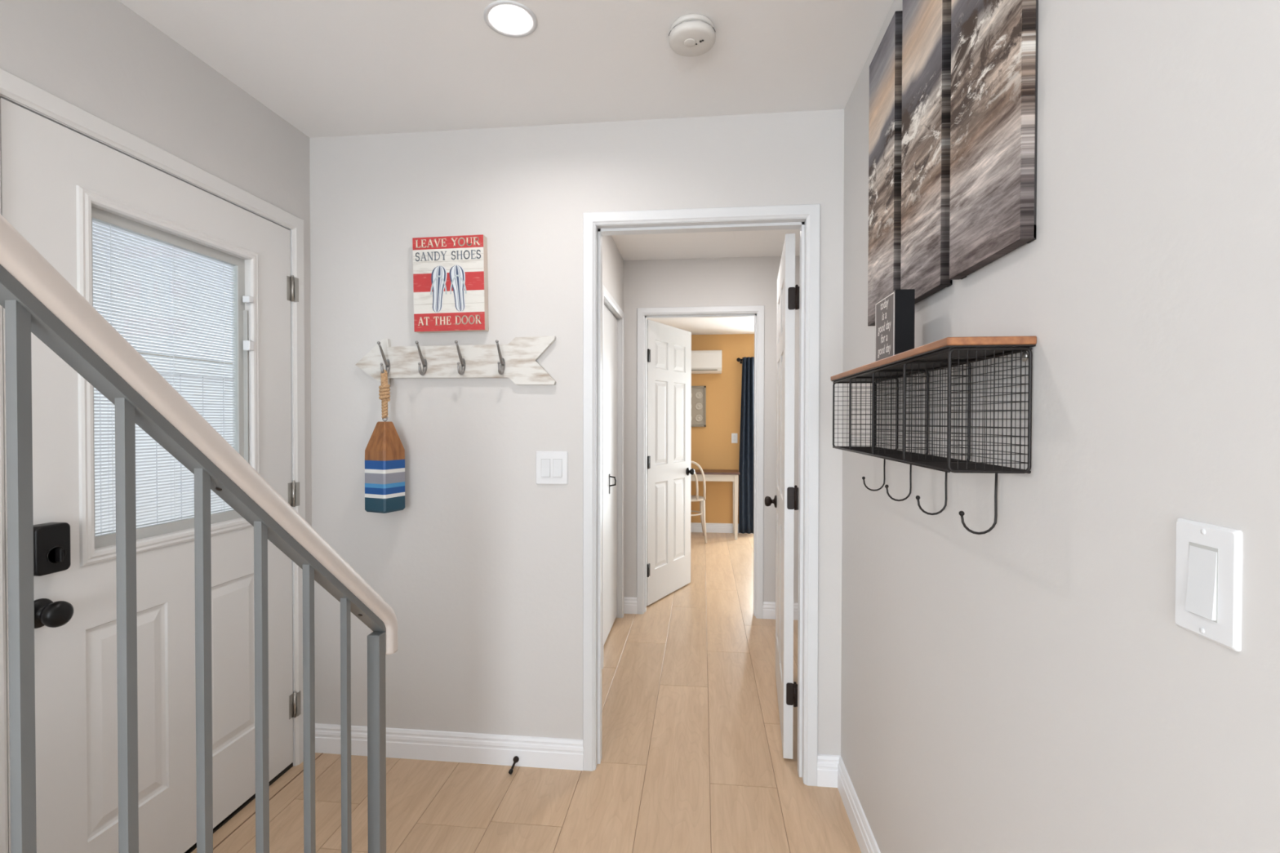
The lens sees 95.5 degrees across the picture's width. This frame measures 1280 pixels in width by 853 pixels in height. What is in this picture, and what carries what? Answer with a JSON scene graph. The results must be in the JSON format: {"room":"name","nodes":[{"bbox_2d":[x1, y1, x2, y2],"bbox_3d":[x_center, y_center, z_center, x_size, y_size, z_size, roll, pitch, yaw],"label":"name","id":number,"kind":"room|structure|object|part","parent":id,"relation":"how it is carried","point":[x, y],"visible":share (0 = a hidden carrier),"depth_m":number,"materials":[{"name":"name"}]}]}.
{"room":"entryway","nodes":[
{"label":"entryway","id":0,"kind":"room"},
{"bbox_2d":[0,0,311,526],"bbox_3d":[-1.670,0.107,-0.335,0.150,2.440,5.574,0,1,6],"label":"wall","id":1,"kind":"structure","parent":0,"point":[102,58],"depth_m":1.67,"materials":[{"name":"grey paint"}]},
{"bbox_2d":[0,97,301,852],"bbox_3d":[-1.361,0.281,1.763,0.124,2.032,0.934,0,1,6],"label":"door","id":2,"kind":"structure","parent":1,"relation":"in","point":[57,181],"depth_m":1.64,"materials":[{"name":"white paint"}]},
{"bbox_3d":[-1.378,0.438,1.359,0.070,0.068,0.068,0,1,6],"label":"knob","id":3,"kind":"part","parent":2,"relation":"part of","materials":[{"name":"black metal"}]},
{"bbox_2d":[92,219,235,534],"bbox_3d":[-1.404,-0.129,1.741,0.008,0.822,0.471,0,1,6],"label":"blind","id":4,"kind":"object","parent":2,"relation":"attached to","point":[112,224],"depth_m":1.72,"materials":[{"name":"white plastic"}]},
{"bbox_3d":[-1.404,-0.129,1.743,0.013,0.826,0.370,0,1,6],"label":"blind cord","id":5,"kind":"part","parent":2,"relation":"part of","materials":[{"name":"white plastic"}]},
{"bbox_2d":[0,67,305,852],"bbox_3d":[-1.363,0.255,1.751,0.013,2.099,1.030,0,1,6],"label":"trim","id":6,"kind":"structure","parent":1,"relation":"attached to","point":[12,86],"depth_m":1.65,"materials":[{"name":"white paint"}]},
{"bbox_2d":[213,752,323,849],"bbox_3d":[-1.320,1.303,1.757,0.003,0.001,1.108,0,1,6],"label":"trim","id":7,"kind":"structure","parent":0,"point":[322,753],"depth_m":1.95,"materials":[{"name":"brown"}]},
{"bbox_2d":[118,0,893,260],"bbox_3d":[-0.361,-1.204,0.345,2.599,0.228,7.475,0,1,6],"label":"ceiling","id":8,"kind":"structure","parent":0,"point":[326,68],"depth_m":1.81,"materials":[{"name":"white paint"}]},
{"bbox_2d":[483,0,537,37],"bbox_3d":[-0.359,-1.142,1.616,0.146,0.025,0.146,0,1,6],"label":"recessed light","id":9,"kind":"object","parent":8,"relation":"in","point":[512,19],"visible":0.94,"depth_m":1.63,"materials":[{"name":"white paint"}]},
{"bbox_2d":[668,13,715,56],"bbox_3d":[0.148,-1.108,1.653,0.133,0.050,0.134,0,1,6],"label":"smoke detector","id":10,"kind":"object","parent":8,"relation":"attached to","point":[690,34],"visible":1,"depth_m":1.62,"materials":[{"name":"white plastic"}]},
{"bbox_3d":[0.148,-1.126,1.653,0.124,0.013,0.124,0,1,6],"label":"plate","id":11,"kind":"part","parent":10,"relation":"part of","materials":[{"name":"white plastic"}]},
{"bbox_2d":[191,532,861,852],"bbox_3d":[0.091,1.345,1.811,4.800,0.080,10.590,0,1,6],"label":"floor","id":12,"kind":"structure","parent":0,"point":[692,761],"depth_m":2.13,"materials":[{"name":"brown wood"}]},
{"bbox_2d":[0,213,397,852],"bbox_3d":[-0.623,0.411,0.767,0.053,1.809,1.087,0,1,6],"label":"stair railing","id":13,"kind":"object","parent":12,"relation":"on","point":[35,298],"visible":1,"depth_m":0.72,"materials":[{"name":"grey metal"}]},
{"bbox_3d":[-0.622,0.006,0.763,0.053,1.000,1.087,0,1,6],"label":"handrail","id":14,"kind":"part","parent":13,"relation":"part of","materials":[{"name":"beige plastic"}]},
{"bbox_3d":[-0.571,0.879,1.262,0.028,0.862,0.027,0,1,6],"label":"newel post","id":15,"kind":"part","parent":13,"relation":"part of","materials":[{"name":"grey metal"}]},
{"bbox_2d":[690,461,706,542],"bbox_3d":[0.529,0.810,6.477,0.432,0.890,0.435,0,1,6],"label":"bentwood chair","id":16,"kind":"object","parent":12,"relation":"on","point":[693,498],"visible":0.38,"depth_m":6.29,"materials":[{"name":"white paint"}]},
{"bbox_3d":[0.531,0.803,6.495,0.400,0.025,0.400,0,1,6],"label":"seat","id":17,"kind":"part","parent":16,"relation":"part of","materials":[{"name":"beige paint"}]},
{"bbox_3d":[0.709,1.024,6.634,0.036,0.459,0.096,0,1,32],"label":"leg","id":18,"kind":"part","parent":16,"relation":"part of","materials":[{"name":"beige paint"}]},
{"bbox_3d":[0.697,1.028,6.280,0.033,0.458,0.083,0,1,-15],"label":"leg","id":19,"kind":"part","parent":16,"relation":"part of","materials":[{"name":"beige paint"}]},
{"bbox_2d":[690,469,739,539],"bbox_3d":[0.559,0.878,6.656,1.130,0.745,0.395,0,1,6],"label":"desk","id":20,"kind":"object","parent":12,"relation":"on","point":[710,475],"visible":0.43,"depth_m":6.45,"materials":[{"name":"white wood"}]},
{"bbox_3d":[1.102,0.889,6.767,0.042,0.722,0.042,0,1,6],"label":"leg","id":21,"kind":"part","parent":20,"relation":"part of","materials":[{"name":"beige paint"}]},
{"bbox_3d":[1.067,0.893,6.444,0.042,0.722,0.042,0,1,6],"label":"leg","id":22,"kind":"part","parent":20,"relation":"part of","materials":[{"name":"beige paint"}]},
{"bbox_2d":[309,109,844,755],"bbox_3d":[-0.224,0.080,2.254,2.170,2.440,0.115,0,1,6],"label":"wall","id":23,"kind":"structure","parent":0,"point":[480,571],"depth_m":2.23,"materials":[{"name":"grey paint"}]},
{"bbox_2d":[315,723,583,770],"bbox_3d":[-0.763,1.244,2.261,1.104,0.110,0.014,0,1,6],"label":"baseboard","id":24,"kind":"structure","parent":23,"relation":"attached to","point":[406,744],"depth_m":2.25,"materials":[{"name":"white paint"}]},
{"bbox_2d":[508,755,519,774],"bbox_3d":[-0.476,1.278,2.194,0.022,0.037,0.070,0,1,6],"label":"door stop","id":25,"kind":"object","parent":24,"relation":"attached to","point":[516,758],"visible":1,"depth_m":2.20,"materials":[{"name":"black metal"}]},
{"bbox_3d":[-0.475,1.275,2.200,0.022,0.030,0.057,0,1,6],"label":"stop rod","id":26,"kind":"part","parent":25,"relation":"part of","materials":[{"name":"brown metal"}]},
{"bbox_2d":[412,234,488,333],"bbox_3d":[-0.724,-0.542,2.221,0.286,0.361,0.041,0,1,6],"label":"wall sign","id":27,"kind":"object","parent":23,"relation":"attached to","point":[451,282],"visible":1,"depth_m":2.20,"materials":[{"name":"red paint"}]},
{"bbox_2d":[355,336,555,385],"bbox_3d":[-0.718,-0.250,2.200,0.797,0.183,0.091,0,1,6],"label":"coat rack","id":28,"kind":"object","parent":23,"relation":"attached to","point":[517,361],"visible":0.99,"depth_m":2.22,"materials":[{"name":"white wood"}]},
{"bbox_2d":[364,369,404,513],"bbox_3d":[-0.961,0.050,2.190,0.104,0.536,0.104,0,1,23],"label":"paddle","id":29,"kind":"object","parent":28,"relation":"hanging from","point":[384,451],"visible":1,"depth_m":2.16,"materials":[{"name":"brown wood"}]},
{"bbox_2d":[536,451,568,484],"bbox_3d":[-0.335,0.157,2.204,0.124,0.126,0.010,0,1,6],"label":"light switch","id":30,"kind":"object","parent":23,"relation":"attached to","point":[552,467],"visible":1,"depth_m":2.20,"materials":[{"name":"white plastic"}]},
{"bbox_2d":[595,217,806,783],"bbox_3d":[0.223,0.265,2.208,0.805,2.072,0.117,0,1,6],"label":"trim","id":31,"kind":"structure","parent":23,"relation":"attached to","point":[800,224],"depth_m":2.19,"materials":[{"name":"white paint"}]},
{"bbox_2d":[582,204,820,786],"bbox_3d":[0.216,0.251,2.144,0.865,2.102,0.013,0,1,6],"label":"trim","id":32,"kind":"structure","parent":23,"relation":"attached to","point":[811,212],"depth_m":2.12,"materials":[{"name":"white paint"}]},
{"bbox_2d":[764,233,799,759],"bbox_3d":[0.647,0.270,2.612,0.155,2.030,0.777,0,1,11],"label":"door","id":33,"kind":"structure","parent":23,"relation":"in","point":[785,501],"depth_m":2.25,"materials":[{"name":"white paint"}]},
{"bbox_3d":[0.661,0.379,2.943,0.060,0.064,0.064,0,1,11],"label":"knob","id":34,"kind":"part","parent":33,"relation":"part of","materials":[{"name":"brown metal"}]},
{"bbox_2d":[817,754,839,787],"bbox_3d":[0.684,1.248,2.105,0.086,0.110,0.014,0,1,6],"label":"baseboard","id":35,"kind":"structure","parent":23,"relation":"attached to","point":[827,765],"depth_m":2.10,"materials":[{"name":"white paint"}]},
{"bbox_2d":[602,235,623,311],"bbox_3d":[-0.262,0.083,3.154,0.120,2.412,1.666,0,1,6],"label":"wall","id":36,"kind":"structure","parent":0,"point":[612,260],"depth_m":3.51,"materials":[{"name":"grey paint"}]},
{"bbox_2d":[603,304,617,645],"bbox_3d":[-0.188,0.277,3.501,0.078,1.982,0.753,0,1,6],"label":"door","id":37,"kind":"structure","parent":36,"relation":"in","point":[610,321],"depth_m":3.59,"materials":[{"name":"white paint"}]},
{"bbox_3d":[-0.166,0.350,3.542,0.043,0.120,0.016,0,1,6],"label":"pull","id":38,"kind":"part","parent":37,"relation":"part of","materials":[{"name":"black metal"}]},
{"bbox_2d":[601,284,624,669],"bbox_3d":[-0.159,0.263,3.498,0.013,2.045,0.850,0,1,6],"label":"trim","id":39,"kind":"structure","parent":36,"relation":"attached to","point":[606,294],"depth_m":3.87,"materials":[{"name":"white paint"}]},
{"bbox_2d":[646,316,754,334],"bbox_3d":[0.495,-1.117,5.499,4.640,0.100,2.955,0,1,6],"label":"ceiling","id":40,"kind":"structure","parent":0,"point":[727,325],"depth_m":6.11,"materials":[{"name":"white paint"}]},
{"bbox_2d":[623,255,799,603],"bbox_3d":[0.310,0.075,3.988,2.038,2.412,0.115,0,1,6],"label":"wall","id":41,"kind":"structure","parent":0,"point":[733,281],"depth_m":3.90,"materials":[{"name":"grey paint"}]},
{"bbox_2d":[623,596,636,613],"bbox_3d":[-0.068,1.225,3.977,0.097,0.110,0.014,0,1,6],"label":"baseboard","id":42,"kind":"structure","parent":41,"relation":"attached to","point":[629,603],"depth_m":3.97,"materials":[{"name":"white paint"}]},
{"bbox_2d":[646,319,694,605],"bbox_3d":[0.214,0.254,4.394,0.148,2.020,0.714,0,1,31],"label":"door","id":43,"kind":"structure","parent":41,"relation":"in","point":[668,348],"depth_m":4.35,"materials":[{"name":"white paint"}]},
{"bbox_3d":[0.405,0.359,4.626,0.056,0.064,0.064,0,1,31],"label":"knob","id":44,"kind":"part","parent":43,"relation":"part of","materials":[{"name":"black metal"}]},
{"bbox_2d":[636,305,764,618],"bbox_3d":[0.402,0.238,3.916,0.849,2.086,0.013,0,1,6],"label":"trim","id":45,"kind":"structure","parent":41,"relation":"attached to","point":[759,309],"depth_m":3.91,"materials":[{"name":"white paint"}]},
{"bbox_2d":[763,601,798,620],"bbox_3d":[1.008,1.228,3.861,0.376,0.110,0.014,0,1,6],"label":"baseboard","id":46,"kind":"structure","parent":41,"relation":"attached to","point":[769,608],"depth_m":3.87,"materials":[{"name":"white paint"}]},
{"bbox_2d":[690,333,754,523],"bbox_3d":[0.645,0.083,6.922,4.400,2.330,0.120,0,1,6],"label":"wall","id":47,"kind":"structure","parent":0,"point":[712,446],"depth_m":6.83,"materials":[{"name":"brown paint"}]},
{"bbox_2d":[691,386,706,426],"bbox_3d":[0.636,-0.237,6.844,0.279,0.480,0.030,0,1,6],"label":"picture frame","id":48,"kind":"object","parent":47,"relation":"attached to","point":[698,393],"visible":0.59,"depth_m":6.83,"materials":[{"name":"beige"}]},
{"bbox_2d":[691,350,721,373],"bbox_3d":[0.555,-0.747,6.743,0.776,0.257,0.236,0,1,6],"label":"air conditioner","id":49,"kind":"object","parent":47,"relation":"attached to","point":[703,362],"visible":0.35,"depth_m":6.61,"materials":[{"name":"white plastic"}]},
{"bbox_2d":[691,369,717,370],"bbox_3d":[0.535,-0.643,6.651,0.696,0.010,0.046,0,1,6],"label":"outlet","id":50,"kind":"object","parent":49,"relation":"attached to","point":[691,370],"depth_m":6.61,"materials":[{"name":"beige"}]},
{"bbox_2d":[690,522,752,533],"bbox_3d":[-0.100,1.191,6.947,2.920,0.110,0.014,0,1,6],"label":"baseboard","id":51,"kind":"structure","parent":47,"relation":"attached to","point":[695,526],"depth_m":6.84,"materials":[{"name":"white paint"}]},
{"bbox_2d":[731,433,737,443],"bbox_3d":[1.107,0.137,6.809,0.070,0.115,0.008,0,1,6],"label":"wall outlet","id":52,"kind":"object","parent":47,"relation":"attached to","point":[734,436],"visible":1,"depth_m":6.81,"materials":[{"name":"white plastic"}]},
{"bbox_2d":[736,357,742,363],"bbox_3d":[1.965,-0.763,6.656,1.700,0.061,0.107,0,1,6],"label":"curtain rod","id":53,"kind":"object","parent":47,"relation":"attached to","point":[738,359],"visible":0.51,"depth_m":6.70,"materials":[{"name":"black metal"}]},
{"bbox_2d":[738,356,754,533],"bbox_3d":[1.248,0.216,6.661,0.224,2.020,0.056,0,1,6],"label":"curtain","id":54,"kind":"object","parent":53,"relation":"hanging from","point":[746,437],"visible":0.88,"depth_m":6.66,"materials":[{"name":"blue fabric"}]},
{"bbox_2d":[840,0,1279,852],"bbox_3d":[0.497,0.114,-0.626,0.120,2.440,5.459,0,1,6],"label":"wall","id":55,"kind":"structure","parent":0,"point":[1031,683],"depth_m":0.74,"materials":[{"name":"grey paint"}]},
{"bbox_2d":[837,755,880,852],"bbox_3d":[0.428,1.279,-0.606,0.014,0.110,5.459,0,1,6],"label":"baseboard","id":56,"kind":"structure","parent":55,"relation":"attached to","point":[867,843],"depth_m":1.86,"materials":[{"name":"white paint"}]},
{"bbox_2d":[867,10,902,326],"bbox_3d":[0.663,-0.667,1.574,0.023,0.752,0.230,0,1,6],"label":"print","id":57,"kind":"object","parent":55,"relation":"attached to","point":[885,119],"visible":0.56,"depth_m":1.53,"materials":[{"name":"grey"}]},
{"bbox_2d":[900,0,952,303],"bbox_3d":[0.633,-0.664,1.288,0.023,0.752,0.240,0,1,6],"label":"print","id":58,"kind":"object","parent":55,"relation":"attached to","point":[926,24],"visible":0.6,"depth_m":1.26,"materials":[{"name":"grey"}]},
{"bbox_3d":[0.642,-0.663,1.287,0.004,0.750,0.236,0,1,6],"label":"stretcher frame","id":59,"kind":"part","parent":58,"relation":"part of","materials":[{"name":"black wood"}]},
{"bbox_2d":[830,336,1036,534],"bbox_3d":[0.577,0.019,1.288,0.129,0.322,0.815,0,1,6],"label":"wall shelf","id":60,"kind":"object","parent":55,"relation":"attached to","point":[948,353],"visible":1,"depth_m":1.08,"materials":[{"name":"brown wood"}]},
{"bbox_2d":[875,288,915,361],"bbox_3d":[0.561,-0.215,1.285,0.041,0.146,0.140,0,1,6],"label":"block sign","id":61,"kind":"object","parent":60,"relation":"on","point":[895,313],"visible":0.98,"depth_m":1.22,"materials":[{"name":"black paint"}]},
{"bbox_3d":[0.579,-0.029,1.288,0.122,0.193,0.798,0,1,6],"label":"frame rail","id":62,"kind":"part","parent":60,"relation":"part of","materials":[{"name":"black metal"}]},
{"bbox_2d":[949,0,1038,279],"bbox_3d":[0.602,-0.661,1.001,0.023,0.752,0.256,0,1,6],"label":"print","id":63,"kind":"object","parent":55,"relation":"attached to","point":[994,43],"visible":1,"depth_m":0.97,"materials":[{"name":"grey"}]},
{"bbox_2d":[1175,518,1242,652],"bbox_3d":[0.562,0.154,0.579,0.009,0.114,0.073,0,1,6],"label":"light switch","id":64,"kind":"object","parent":55,"relation":"attached to","point":[1209,557],"visible":1,"depth_m":0.57,"materials":[{"name":"white plastic"}]},
{"bbox_3d":[-3.810,1.367,2.941,4.801,0.080,11.000,0,1,6],"label":"floor","id":65,"kind":"structure","parent":0,"visible":0},
{"bbox_2d":[92,222,232,361],"bbox_3d":[-5.770,-0.501,3.382,0.200,3.640,10.500,0,1,6],"label":"wall","id":66,"kind":"structure","parent":65,"relation":"on","point":[92,223],"depth_m":6.49,"materials":[{"name":"white paint"}]},
{"bbox_2d":[93,351,233,535],"bbox_3d":[-2.660,0.420,3.676,0.125,1.800,6.430,0,1,6],"label":"vinyl fence","id":67,"kind":"object","parent":65,"relation":"on","point":[101,480],"visible":0.05,"depth_m":3.26,"materials":[{"name":"white plastic"}]},
{"bbox_3d":[-2.662,-0.352,3.652,0.062,0.084,6.300,0,1,6],"label":"rail","id":68,"kind":"part","parent":67,"relation":"part of","materials":[{"name":"white plastic"}]}
]}

